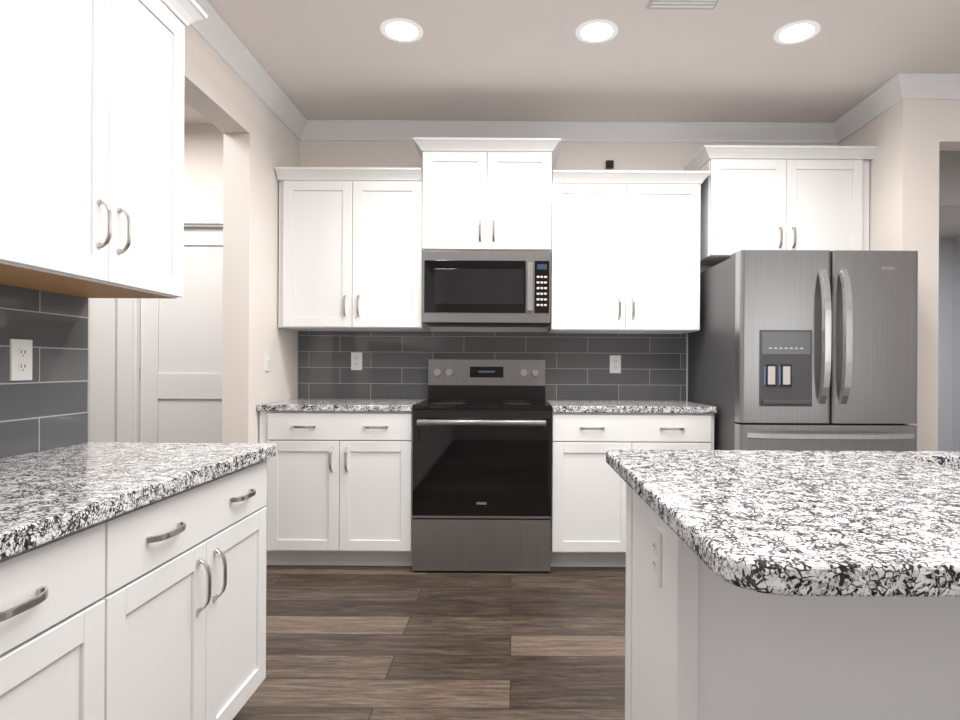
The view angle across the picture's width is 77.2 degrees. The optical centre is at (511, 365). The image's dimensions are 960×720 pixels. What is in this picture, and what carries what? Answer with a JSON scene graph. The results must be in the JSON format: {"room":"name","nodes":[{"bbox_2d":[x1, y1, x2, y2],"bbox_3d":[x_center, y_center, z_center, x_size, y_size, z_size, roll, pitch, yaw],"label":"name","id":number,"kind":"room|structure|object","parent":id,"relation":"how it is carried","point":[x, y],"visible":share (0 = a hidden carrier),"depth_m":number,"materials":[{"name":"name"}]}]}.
{"room":"kitchen","nodes":[
{"label":"kitchen","id":0,"kind":"room"},
{"bbox_2d":[0,0,298,457],"bbox_3d":[-1.466,-0.230,0.665,0.146,2.705,6.530,0,0,0],"label":"wall","id":1,"kind":"structure","parent":0,"point":[45,407],"depth_m":3.19,"materials":[{"name":"white paint"}]},
{"bbox_2d":[0,0,27,271],"bbox_3d":[-1.232,-0.702,0.874,0.312,0.959,0.851,0,0,0],"label":"upper cabinet","id":2,"kind":"object","parent":1,"relation":"attached to","point":[13,13],"depth_m":1.31,"materials":[{"name":"white wood"}]},
{"bbox_2d":[10,339,32,380],"bbox_3d":[-1.389,-0.017,1.700,0.009,0.116,0.072,0,0,0],"label":"outlet","id":3,"kind":"object","parent":1,"relation":"attached to","point":[20,359],"visible":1,"depth_m":1.69,"materials":[{"name":"white plastic"}]},
{"bbox_2d":[0,0,191,298],"bbox_3d":[-1.232,-0.702,1.576,0.312,0.959,0.791,0,0,0],"label":"upper cabinet","id":4,"kind":"object","parent":1,"relation":"attached to","point":[91,148],"depth_m":1.61,"materials":[{"name":"white wood"}]},
{"bbox_2d":[190,0,309,140],"bbox_3d":[-1.354,-1.529,0.670,0.076,0.105,6.520,0,0,0],"label":"crown molding","id":5,"kind":"structure","parent":1,"relation":"attached to","point":[217,34],"depth_m":3.08,"materials":[{"name":"white wood"}]},
{"bbox_2d":[265,351,270,370],"bbox_3d":[-1.393,-0.027,3.430,0.012,0.116,0.072,0,0,0],"label":"light switch","id":6,"kind":"object","parent":1,"relation":"attached to","point":[267,360],"visible":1,"depth_m":3.42,"materials":[{"name":"white plastic"}]},
{"bbox_2d":[233,565,625,719],"bbox_3d":[0.644,1.158,2.450,9.700,0.050,10.100,0,0,0],"label":"floor","id":7,"kind":"structure","parent":0,"point":[375,643],"depth_m":2.43,"materials":[{"name":"brown wood"}]},
{"bbox_2d":[0,507,139,719],"bbox_3d":[-1.097,0.709,0.949,0.597,0.832,0.582,0,0,0],"label":"base cabinet","id":8,"kind":"object","parent":7,"relation":"on","point":[68,602],"depth_m":1.10,"materials":[{"name":"white wood"}]},
{"bbox_2d":[136,460,266,719],"bbox_3d":[-1.097,0.709,1.536,0.597,0.832,0.836,0,0,0],"label":"base cabinet","id":9,"kind":"object","parent":7,"relation":"on","point":[155,610],"depth_m":1.55,"materials":[{"name":"white wood"}]},
{"bbox_2d":[0,442,275,559],"bbox_3d":[-1.083,0.272,-0.287,0.623,0.040,4.525,0,0,0],"label":"countertop","id":10,"kind":"structure","parent":9,"relation":"on","point":[46,496],"depth_m":1.36,"materials":[{"name":"stone"}]},
{"bbox_2d":[259,411,412,565],"bbox_3d":[-0.973,0.687,3.590,0.846,0.876,0.661,0,0,0],"label":"base cabinet","id":11,"kind":"object","parent":7,"relation":"on","point":[339,488],"visible":0.94,"depth_m":3.30,"materials":[{"name":"white wood"}]},
{"bbox_2d":[257,398,425,411],"bbox_3d":[-0.970,0.230,3.601,0.850,0.035,0.642,0,0,0],"label":"countertop","id":12,"kind":"structure","parent":11,"relation":"on","point":[342,404],"depth_m":3.28,"materials":[{"name":"stone"}]},
{"bbox_2d":[412,359,551,570],"bbox_3d":[-0.164,0.544,3.558,0.759,1.170,0.721,0,0,0],"label":"range","id":13,"kind":"object","parent":7,"relation":"on","point":[481,486],"visible":1,"depth_m":3.27,"materials":[{"name":"grey"}]},
{"bbox_2d":[551,411,713,566],"bbox_3d":[0.667,0.696,3.590,0.895,0.876,0.661,0,0,0],"label":"base cabinet","id":14,"kind":"object","parent":7,"relation":"on","point":[588,505],"visible":0.52,"depth_m":3.29,"materials":[{"name":"white wood"}]},
{"bbox_2d":[547,400,716,412],"bbox_3d":[0.671,0.239,3.601,0.903,0.035,0.642,0,0,0],"label":"countertop","id":15,"kind":"structure","parent":14,"relation":"on","point":[623,406],"depth_m":3.28,"materials":[{"name":"stone"}]},
{"bbox_2d":[625,483,959,719],"bbox_3d":[1.784,0.714,1.428,2.925,0.850,0.646,0,0,0],"label":"kitchen island","id":16,"kind":"object","parent":7,"relation":"on","point":[703,641],"visible":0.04,"depth_m":1.21,"materials":[{"name":"white wood"}]},
{"bbox_2d":[651,526,661,586],"bbox_3d":[0.323,0.426,1.347,0.009,0.116,0.072,0,0,0],"label":"outlet","id":17,"kind":"object","parent":16,"relation":"attached to","point":[656,554],"visible":0.98,"depth_m":1.33,"materials":[{"name":"white plastic"}]},
{"bbox_2d":[606,450,959,596],"bbox_3d":[1.806,0.269,1.231,3.075,0.039,1.008,0,0,0],"label":"island countertop","id":18,"kind":"structure","parent":16,"relation":"on","point":[838,523],"depth_m":0.98,"materials":[{"name":"stone"}]},
{"bbox_2d":[688,250,917,450],"bbox_3d":[1.588,0.274,3.424,0.892,1.729,0.972,0,0,0],"label":"refrigerator","id":19,"kind":"object","parent":7,"relation":"on","point":[802,350],"visible":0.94,"depth_m":3.00,"materials":[{"name":"grey metal"}]},
{"bbox_2d":[88,124,837,441],"bbox_3d":[-0.909,-0.227,3.997,6.580,2.705,0.146,0,0,0],"label":"wall","id":20,"kind":"structure","parent":0,"point":[577,366],"depth_m":3.92,"materials":[{"name":"white paint"}]},
{"bbox_2d":[89,208,222,442],"bbox_3d":[-2.153,0.044,3.985,1.185,2.150,0.170,0,0,0],"label":"door frame","id":21,"kind":"structure","parent":20,"relation":"attached to","point":[115,347],"depth_m":3.91,"materials":[{"name":"white wood"}]},
{"bbox_2d":[139,228,222,442],"bbox_3d":[-2.074,0.097,3.979,0.791,2.020,0.041,0,0,0],"label":"hall door","id":22,"kind":"structure","parent":20,"relation":"in","point":[180,373],"depth_m":3.98,"materials":[{"name":"white paint"}]},
{"bbox_2d":[275,167,429,331],"bbox_3d":[-0.960,-0.693,3.710,0.857,0.934,0.420,0,0,0],"label":"upper cabinet","id":23,"kind":"object","parent":20,"relation":"attached to","point":[350,255],"visible":0.9,"depth_m":3.56,"materials":[{"name":"white wood"}]},
{"bbox_2d":[351,352,361,369],"bbox_3d":[-1.015,-0.031,3.919,0.072,0.116,0.009,0,0,0],"label":"electrical outlet","id":24,"kind":"object","parent":20,"relation":"attached to","point":[356,360],"visible":1,"depth_m":3.92,"materials":[{"name":"white plastic"}]},
{"bbox_2d":[413,137,560,250],"bbox_3d":[-0.147,-1.001,3.695,0.859,0.640,0.450,0,0,0],"label":"upper cabinet","id":25,"kind":"object","parent":20,"relation":"attached to","point":[486,201],"visible":0.98,"depth_m":3.52,"materials":[{"name":"white wood"}]},
{"bbox_2d":[422,251,550,326],"bbox_3d":[-0.150,-0.462,3.700,0.752,0.423,0.437,0,0,0],"label":"microwave","id":26,"kind":"object","parent":25,"relation":"attached to","point":[486,288],"visible":1,"depth_m":3.51,"materials":[{"name":"grey metal"}]},
{"bbox_2d":[310,120,842,142],"bbox_3d":[0.418,-1.519,3.892,3.440,0.105,0.076,0,0,0],"label":"crown molding","id":27,"kind":"structure","parent":20,"relation":"attached to","point":[320,130],"depth_m":3.89,"materials":[{"name":"white wood"}]},
{"bbox_2d":[606,160,613,168],"bbox_3d":[0.637,-1.314,3.914,0.050,0.050,0.028,0,0,0],"label":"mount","id":28,"kind":"object","parent":20,"relation":"attached to","point":[609,164],"visible":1,"depth_m":3.90,"materials":[{"name":"black plastic"}]},
{"bbox_2d":[610,355,620,372],"bbox_3d":[0.675,-0.011,3.919,0.072,0.116,0.009,0,0,0],"label":"electrical outlet","id":29,"kind":"object","parent":20,"relation":"attached to","point":[615,363],"visible":1,"depth_m":3.92,"materials":[{"name":"white plastic"}]},
{"bbox_2d":[548,170,711,333],"bbox_3d":[0.700,-0.676,3.710,0.931,0.932,0.420,0,0,0],"label":"upper cabinet","id":30,"kind":"object","parent":20,"relation":"attached to","point":[625,258],"visible":1,"depth_m":3.56,"materials":[{"name":"white wood"}]},
{"bbox_2d":[684,145,877,265],"bbox_3d":[1.649,-0.968,3.710,1.056,0.636,0.420,0,0,0],"label":"upper cabinet","id":31,"kind":"object","parent":20,"relation":"attached to","point":[756,197],"visible":0.83,"depth_m":3.56,"materials":[{"name":"white wood"}]},
{"bbox_2d":[184,0,959,238],"bbox_3d":[0.658,-1.597,2.450,9.700,0.050,10.100,0,0,0],"label":"ceiling","id":32,"kind":"structure","parent":0,"point":[539,60],"depth_m":3.06,"materials":[{"name":"white paint"}]},
{"bbox_2d":[380,18,422,42],"bbox_3d":[-0.518,-1.575,2.820,0.200,0.006,0.200,0,0,0],"label":"recessed light","id":33,"kind":"object","parent":32,"relation":"in","point":[403,30],"visible":1,"depth_m":2.81,"materials":[{"name":"white plastic"}]},
{"bbox_2d":[575,19,617,43],"bbox_3d":[0.398,-1.570,2.820,0.200,0.006,0.200,0,0,0],"label":"recessed light","id":34,"kind":"object","parent":32,"relation":"in","point":[594,31],"visible":1,"depth_m":2.81,"materials":[{"name":"white plastic"}]},
{"bbox_2d":[647,0,718,9],"bbox_3d":[0.738,-1.565,2.510,0.294,0.010,0.240,0,0,0],"label":"ceiling vent","id":35,"kind":"object","parent":32,"relation":"in","point":[685,4],"visible":1,"depth_m":2.60,"materials":[{"name":"grey metal"}]},
{"bbox_2d":[774,20,820,44],"bbox_3d":[1.338,-1.565,2.820,0.200,0.006,0.200,0,0,0],"label":"recessed light","id":36,"kind":"object","parent":32,"relation":"in","point":[796,32],"visible":1,"depth_m":2.81,"materials":[{"name":"white plastic"}]},
{"bbox_2d":[838,99,959,450],"bbox_3d":[3.816,-0.203,3.605,3.370,2.705,0.650,0,0,0],"label":"wall","id":37,"kind":"structure","parent":0,"point":[910,138],"depth_m":3.28,"materials":[{"name":"white paint"}]},
{"bbox_2d":[830,86,894,139],"bbox_3d":[2.100,-1.511,3.560,0.076,0.105,0.540,0,0,0],"label":"crown molding","id":38,"kind":"structure","parent":37,"relation":"attached to","point":[871,107],"depth_m":3.62,"materials":[{"name":"white wood"}]},
{"bbox_2d":[882,73,959,103],"bbox_3d":[3.735,-1.502,3.242,3.346,0.105,0.076,0,0,0],"label":"crown molding","id":39,"kind":"structure","parent":37,"relation":"attached to","point":[938,86],"depth_m":3.25,"materials":[{"name":"white wood"}]},
{"bbox_2d":[938,239,953,450],"bbox_3d":[3.886,-0.202,7.370,2.910,2.705,0.140,0,0,0],"label":"door frame","id":40,"kind":"structure","parent":0,"point":[949,338],"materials":[{"name":"white wood"}]},
{"bbox_2d":[939,151,959,209],"bbox_3d":[3.892,-1.352,4.370,2.910,0.405,0.140,0,0,0],"label":"wall","id":41,"kind":"structure","parent":0,"point":[949,161],"depth_m":4.30,"materials":[{"name":"white"}]},
{"bbox_2d":[950,237,959,450],"bbox_3d":[5.431,-0.194,5.430,0.140,2.705,4.020,0,0,0],"label":"door","id":42,"kind":"structure","parent":0,"point":[954,391],"depth_m":7.24,"materials":[{"name":"white"}]}
]}

